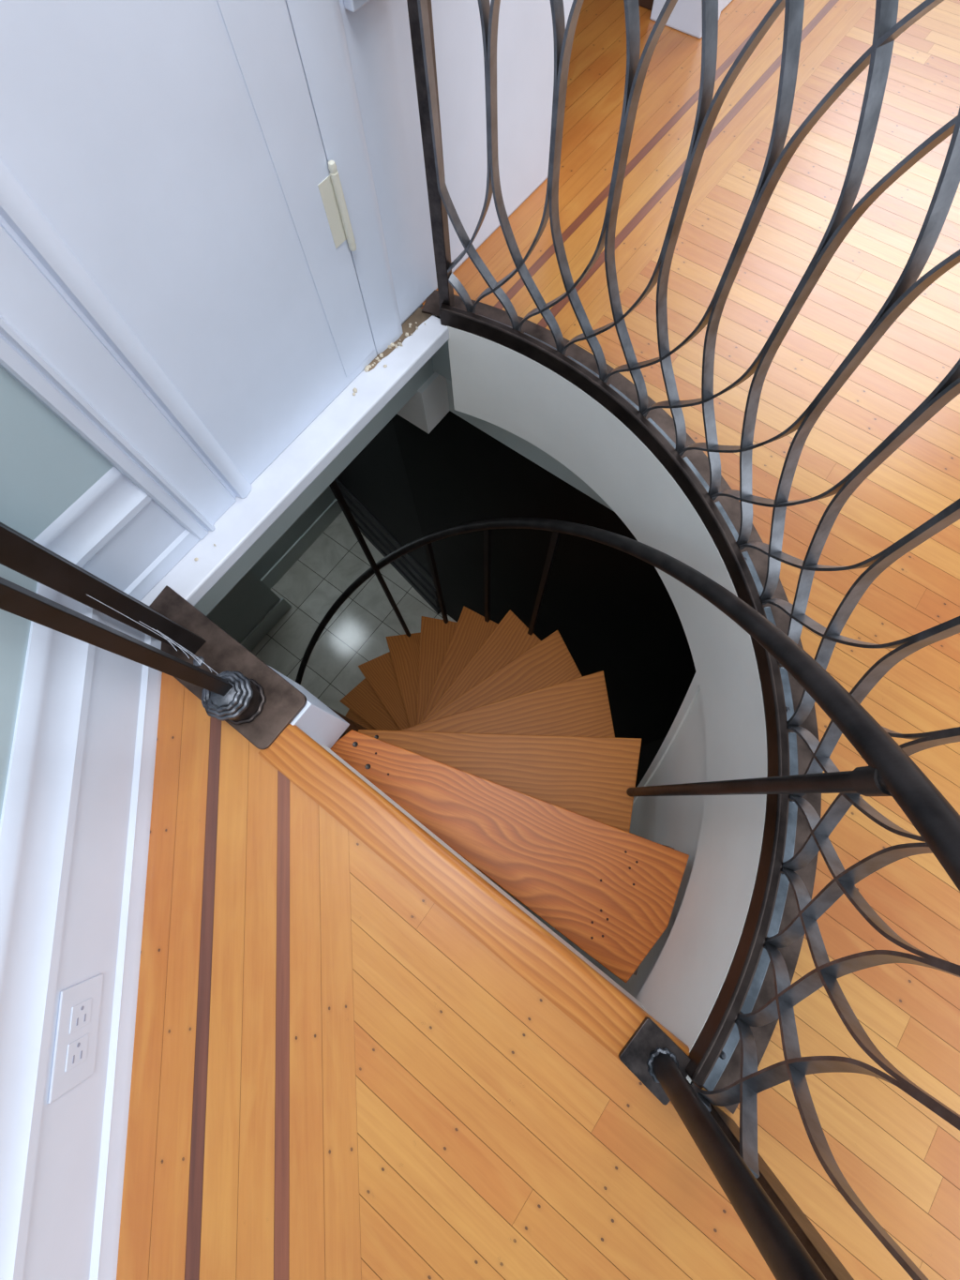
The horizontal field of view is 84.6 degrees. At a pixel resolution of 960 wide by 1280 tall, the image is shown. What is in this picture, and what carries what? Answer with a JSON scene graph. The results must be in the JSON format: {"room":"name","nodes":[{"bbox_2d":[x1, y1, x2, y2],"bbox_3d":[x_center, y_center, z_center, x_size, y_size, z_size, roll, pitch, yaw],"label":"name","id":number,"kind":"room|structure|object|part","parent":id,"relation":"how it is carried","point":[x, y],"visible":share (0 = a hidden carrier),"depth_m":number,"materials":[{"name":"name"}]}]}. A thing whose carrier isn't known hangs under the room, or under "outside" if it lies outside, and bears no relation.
{"room":"spiral staircase landing","nodes":[
{"label":"spiral staircase landing","id":0,"kind":"room"},
{"bbox_2d":[0,563,37,820],"bbox_3d":[-0.474,1.227,-0.678,0.102,2.300,3.334,-6,73,0],"label":"wall","id":1,"kind":"structure","parent":0,"point":[14,629],"depth_m":0.63,"materials":[{"name":"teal paint"}]},
{"bbox_2d":[47,973,103,1103],"bbox_3d":[-0.494,0.484,0.648,0.005,0.070,0.112,-6,73,0],"label":"wall outlet","id":2,"kind":"object","parent":1,"relation":"attached to","point":[78,1017],"visible":1,"depth_m":0.64,"materials":[{"name":"plastic"}]},
{"bbox_2d":[65,1033,89,1071],"bbox_3d":[-0.491,0.502,0.643,0.001,0.033,0.028,-6,73,0],"label":"receptacle","id":3,"kind":"object","parent":2,"relation":"attached to","point":[77,1045],"depth_m":0.64,"materials":[{"name":"plastic"}]},
{"bbox_2d":[69,997,91,1033],"bbox_3d":[-0.495,0.465,0.654,0.001,0.033,0.028,-6,73,0],"label":"receptacle","id":4,"kind":"object","parent":2,"relation":"attached to","point":[80,1008],"depth_m":0.65,"materials":[{"name":"plastic"}]},
{"bbox_2d":[0,582,162,1279],"bbox_3d":[-0.404,1.525,0.310,0.064,0.232,3.334,-6,73,0],"label":"baseboard","id":5,"kind":"structure","parent":1,"relation":"attached to","point":[75,821],"depth_m":0.66,"materials":[{"name":"white paint"}]},
{"bbox_2d":[267,664,349,748],"bbox_3d":[-0.354,0.131,0.989,0.141,0.247,0.080,35,77,11],"label":"trim","id":6,"kind":"structure","parent":1,"relation":"attached to","point":[316,719],"depth_m":0.97,"materials":[{"name":"white paint"}]},
{"bbox_2d":[206,570,280,643],"bbox_3d":[-2.271,-0.049,2.666,0.400,2.760,1.900,35,77,11],"label":"wall pier","id":7,"kind":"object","parent":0,"point":[245,606],"visible":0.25,"depth_m":3.68,"materials":[{"name":"paint"}]},
{"bbox_2d":[240,597,291,651],"bbox_3d":[-2.068,0.442,3.865,0.017,0.170,1.917,35,77,11],"label":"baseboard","id":8,"kind":"object","parent":7,"relation":"attached to","point":[282,606],"visible":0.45,"depth_m":4.01,"materials":[{"name":"tile"}]},
{"bbox_2d":[0,0,573,540],"bbox_3d":[-0.307,-0.916,-0.024,0.100,2.302,1.400,35,77,11],"label":"wall","id":9,"kind":"structure","parent":0,"point":[378,34],"depth_m":0.86,"materials":[{"name":"white paint"}]},
{"bbox_2d":[33,466,199,601],"bbox_3d":[-0.594,-0.157,0.843,0.066,0.209,0.191,35,77,11],"label":"baseboard","id":10,"kind":"structure","parent":9,"relation":"attached to","point":[114,531],"depth_m":0.82,"materials":[{"name":"white paint"}]},
{"bbox_2d":[0,159,251,540],"bbox_3d":[-0.505,-0.564,-0.076,0.042,2.200,0.142,35,77,11],"label":"trim","id":11,"kind":"structure","parent":9,"relation":"attached to","point":[62,338],"depth_m":0.65,"materials":[{"name":"white paint"}]},
{"bbox_2d":[0,0,376,484],"bbox_3d":[-0.357,-0.745,0.028,0.053,2.100,0.395,35,77,11],"label":"door","id":12,"kind":"structure","parent":9,"relation":"in","point":[175,149],"depth_m":0.63,"materials":[{"name":"white paint"}]},
{"bbox_2d":[285,0,403,354],"bbox_3d":[-0.208,-0.926,0.054,0.016,2.150,0.083,35,77,11],"label":"trim","id":13,"kind":"structure","parent":9,"relation":"attached to","point":[318,27],"depth_m":0.74,"materials":[{"name":"white paint"}]},
{"bbox_2d":[343,0,369,12],"bbox_3d":[0.009,-1.004,0.691,0.028,0.057,0.560,35,77,11],"label":"trim","id":14,"kind":"structure","parent":9,"relation":"attached to","point":[353,6],"depth_m":0.65,"materials":[{"name":"white paint"}]},
{"bbox_2d":[250,485,335,579],"bbox_3d":[-1.417,-1.331,3.038,0.165,2.760,1.340,35,77,11],"label":"wall","id":15,"kind":"structure","parent":0,"point":[327,497],"depth_m":4.05,"materials":[{"name":"paint"}]},
{"bbox_2d":[260,498,342,588],"bbox_3d":[-1.415,-0.769,4.220,0.017,0.170,0.920,35,77,11],"label":"baseboard","id":16,"kind":"structure","parent":15,"relation":"attached to","point":[328,516],"depth_m":4.20,"materials":[{"name":"paint"}]},
{"bbox_2d":[251,511,517,902],"bbox_3d":[-0.528,0.800,3.832,3.800,0.050,3.200,35,77,11],"label":"floor","id":17,"kind":"structure","parent":0,"point":[354,636],"depth_m":4.12,"materials":[{"name":"tile"}]},
{"bbox_2d":[295,480,959,982],"bbox_3d":[-0.269,0.225,2.023,1.573,3.821,1.125,13,74,5],"label":"spiral staircase","id":18,"kind":"structure","parent":17,"relation":"on","point":[490,735],"depth_m":1.08,"materials":[{"name":"red wood"}]},
{"bbox_2d":[194,304,693,1084],"bbox_3d":[-0.595,-0.031,1.123,3.800,0.200,3.200,35,77,11],"label":"wall","id":19,"kind":"structure","parent":0,"point":[439,363],"depth_m":1.25,"materials":[{"name":"paint"}]},
{"bbox_2d":[336,410,695,787],"bbox_3d":[-0.476,0.464,2.522,3.590,2.650,3.200,35,77,11],"label":"wall","id":20,"kind":"structure","parent":0,"point":[611,609],"depth_m":2.22,"materials":[{"name":"paint"}]},
{"bbox_2d":[334,478,441,614],"bbox_3d":[-0.692,-0.710,3.959,0.065,0.600,1.143,-41,76,-10],"label":"baseboard","id":21,"kind":"structure","parent":20,"relation":"attached to","point":[375,533],"depth_m":3.90,"materials":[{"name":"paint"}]},
{"bbox_2d":[397,372,450,433],"bbox_3d":[-0.788,-1.118,1.589,1.675,0.154,0.097,35,77,11],"label":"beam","id":22,"kind":"structure","parent":20,"relation":"attached to","point":[429,404],"depth_m":1.43,"materials":[{"name":"paint"}]},
{"bbox_2d":[446,378,613,511],"bbox_3d":[0.593,-0.272,1.296,1.640,0.154,0.128,35,77,11],"label":"trim","id":23,"kind":"structure","parent":20,"relation":"attached to","point":[520,445],"depth_m":1.43,"materials":[{"name":"paint"}]},
{"bbox_2d":[116,0,959,1279],"bbox_3d":[0.799,0.023,0.864,5.009,0.002,7.222,35,77,11],"label":"floor","id":24,"kind":"structure","parent":0,"point":[333,1077],"depth_m":0.76,"materials":[{"name":"brown wood"}]},
{"bbox_2d":[0,521,306,749],"bbox_3d":[-0.460,-0.125,0.338,0.338,1.151,0.108,35,77,11],"label":"newel post","id":25,"kind":"object","parent":24,"relation":"on","point":[245,692],"visible":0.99,"depth_m":0.76,"materials":[{"name":"brown metal"}]},
{"bbox_2d":[86,594,216,673],"bbox_3d":[-0.488,-0.079,0.570,0.170,0.620,0.007,35,77,11],"label":"cobweb","id":26,"kind":"object","parent":25,"relation":"attached to","point":[163,635],"visible":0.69,"depth_m":0.78},
{"bbox_3d":[-0.446,0.042,0.883,0.338,0.010,0.108,35,77,11],"label":"plate","id":27,"kind":"part","parent":25,"relation":"part of","materials":[{"name":"brown metal"}]},
{"bbox_2d":[406,0,959,1279],"bbox_3d":[0.274,-0.203,0.562,0.452,0.752,1.506,-15,73,-3],"label":"balustrade","id":28,"kind":"object","parent":24,"relation":"on","point":[757,990],"visible":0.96,"depth_m":0.69,"materials":[{"name":"brown metal"}]},
{"bbox_3d":[-0.075,-0.786,0.742,0.023,0.735,0.024,19,74,7],"label":"post","id":29,"kind":"part","parent":28,"relation":"part of","materials":[{"name":"metal"}]},
{"bbox_3d":[0.120,-0.588,1.058,0.092,0.005,0.028,35,77,11],"label":"infill plate","id":30,"kind":"part","parent":28,"relation":"part of","materials":[{"name":"blue metal"}]},
{"bbox_3d":[0.202,-0.528,1.037,0.092,0.005,0.026,40,78,12],"label":"infill plate","id":31,"kind":"part","parent":28,"relation":"part of","materials":[{"name":"blue metal"}]},
{"bbox_3d":[0.130,-0.082,0.908,1.201,0.004,0.934,35,77,11],"label":"ring plate","id":32,"kind":"part","parent":28,"relation":"part of","materials":[{"name":"brown metal"}]},
{"bbox_3d":[0.275,-0.458,1.014,0.026,0.005,0.092,-40,76,-10],"label":"infill plate","id":33,"kind":"part","parent":28,"relation":"part of","materials":[{"name":"blue metal"}]},
{"bbox_3d":[0.339,-0.380,0.989,0.026,0.005,0.092,-33,75,-8],"label":"infill plate","id":34,"kind":"part","parent":28,"relation":"part of","materials":[{"name":"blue metal"}]},
{"bbox_3d":[0.391,-0.295,0.961,0.026,0.005,0.092,-26,74,-7],"label":"infill plate","id":35,"kind":"part","parent":28,"relation":"part of","materials":[{"name":"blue metal"}]},
{"bbox_3d":[0.320,0.552,0.704,0.026,0.005,0.092,35,77,11],"label":"infill plate","id":36,"kind":"part","parent":28,"relation":"part of","materials":[{"name":"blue metal"}]},
{"bbox_3d":[0.433,-0.204,0.932,0.026,0.005,0.092,-20,74,-5],"label":"infill plate","id":37,"kind":"part","parent":28,"relation":"part of","materials":[{"name":"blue metal"}]},
{"bbox_3d":[0.463,-0.109,0.903,0.026,0.005,0.092,-13,73,-3],"label":"infill plate","id":38,"kind":"part","parent":28,"relation":"part of","materials":[{"name":"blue metal"}]},
{"bbox_3d":[0.376,0.468,0.728,0.026,0.005,0.092,28,76,9],"label":"infill plate","id":39,"kind":"part","parent":28,"relation":"part of","materials":[{"name":"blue metal"}]},
{"bbox_3d":[0.480,-0.011,0.872,0.026,0.005,0.092,-6,73,0],"label":"infill plate","id":40,"kind":"part","parent":28,"relation":"part of","materials":[{"name":"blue metal"}]},
{"bbox_3d":[0.421,0.379,0.754,0.026,0.005,0.092,21,75,8],"label":"infill plate","id":41,"kind":"part","parent":28,"relation":"part of","materials":[{"name":"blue metal"}]},
{"bbox_3d":[0.301,0.513,0.337,0.040,0.739,0.018,35,77,11],"label":"post","id":42,"kind":"part","parent":28,"relation":"part of","materials":[{"name":"metal"}]},
{"bbox_3d":[0.484,0.088,0.842,0.026,0.005,0.092,1,73,2],"label":"infill plate","id":43,"kind":"part","parent":28,"relation":"part of","materials":[{"name":"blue metal"}]},
{"bbox_3d":[0.455,0.284,0.782,0.026,0.005,0.092,14,74,6],"label":"infill plate","id":44,"kind":"part","parent":28,"relation":"part of","materials":[{"name":"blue metal"}]},
{"bbox_3d":[0.476,0.187,0.811,0.026,0.005,0.092,7,73,4],"label":"infill plate","id":45,"kind":"part","parent":28,"relation":"part of","materials":[{"name":"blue metal"}]},
{"bbox_2d":[650,0,724,38],"bbox_3d":[0.504,-1.932,0.318,0.150,2.200,0.097,35,77,11],"label":"trim","id":46,"kind":"structure","parent":24,"relation":"on","point":[686,16],"depth_m":1.33,"materials":[{"name":"white paint"}]},
{"bbox_2d":[638,0,653,10],"bbox_3d":[0.114,-2.200,0.463,0.825,2.100,0.035,35,77,11],"label":"door","id":47,"kind":"structure","parent":46,"relation":"attached to","point":[647,4],"depth_m":1.38,"materials":[{"name":"brown wood"}]},
{"bbox_2d":[446,325,767,1083],"bbox_3d":[0.274,-0.037,1.022,0.370,0.245,1.372,-14,73,-3],"label":"wall","id":48,"kind":"structure","parent":0,"point":[495,384],"depth_m":1.00,"materials":[{"name":"paint"}]},
{"bbox_2d":[140,315,449,605],"bbox_3d":[-0.344,-0.365,1.027,0.099,0.031,0.813,35,77,11],"label":"trim","id":49,"kind":"structure","parent":48,"relation":"attached to","point":[278,486],"depth_m":1.00,"materials":[{"name":"paint"}]},
{"bbox_2d":[194,322,425,560],"bbox_3d":[-0.320,-0.404,1.021,0.034,0.012,0.666,35,77,11],"label":"crumbs","id":50,"kind":"object","parent":49,"relation":"on","point":[367,368],"visible":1,"depth_m":1.07,"materials":[{"name":"beige"}]},
{"bbox_2d":[368,307,431,371],"bbox_3d":[-0.171,-0.615,1.082,0.034,0.002,0.190,35,77,11],"label":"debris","id":51,"kind":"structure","parent":49,"relation":"on","point":[418,317],"depth_m":1.09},
{"bbox_2d":[258,723,689,1103],"bbox_3d":[-0.030,0.373,0.785,0.756,0.026,0.068,35,77,11],"label":"trim","id":52,"kind":"structure","parent":48,"relation":"attached to","point":[592,1001],"depth_m":0.77,"materials":[{"name":"brown wood"}]},
{"bbox_2d":[618,1016,827,1279],"bbox_3d":[0.226,0.451,0.345,0.078,0.758,0.065,41,78,12],"label":"post","id":53,"kind":"object","parent":52,"relation":"on","point":[650,1054],"visible":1,"depth_m":0.51,"materials":[{"name":"metal"}]},
{"bbox_3d":[0.235,0.561,0.704,0.078,0.008,0.065,41,78,12],"label":"plate","id":54,"kind":"part","parent":53,"relation":"part of","materials":[{"name":"metal"}]},
{"bbox_2d":[318,743,647,1012],"bbox_3d":[-0.033,0.409,0.891,0.752,0.198,0.045,35,77,11],"label":"trim","id":55,"kind":"structure","parent":48,"relation":"attached to","point":[328,749],"depth_m":0.96,"materials":[{"name":"paint"}]},
{"bbox_2d":[516,690,706,997],"bbox_3d":[0.390,0.734,1.953,0.133,2.011,0.844,22,75,8],"label":"wall","id":56,"kind":"structure","parent":0,"point":[673,821],"depth_m":1.18,"materials":[{"name":"paint"}]},
{"bbox_2d":[632,671,700,804],"bbox_3d":[0.376,0.732,1.959,0.113,2.001,0.816,22,75,8],"label":"trim","id":57,"kind":"structure","parent":56,"relation":"attached to","point":[694,689],"depth_m":1.28,"materials":[{"name":"paint"}]},
{"bbox_3d":[1.213,-2.866,0.535,0.100,2.300,2.330,35,77,11],"label":"doorway","id":58,"kind":"structure","parent":0,"visible":0},
{"bbox_2d":[721,0,732,11],"bbox_3d":[1.292,-2.526,1.548,0.018,0.160,2.310,35,77,11],"label":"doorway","id":59,"kind":"structure","parent":58,"relation":"attached to","point":[726,2],"depth_m":1.37,"materials":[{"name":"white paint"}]}
]}

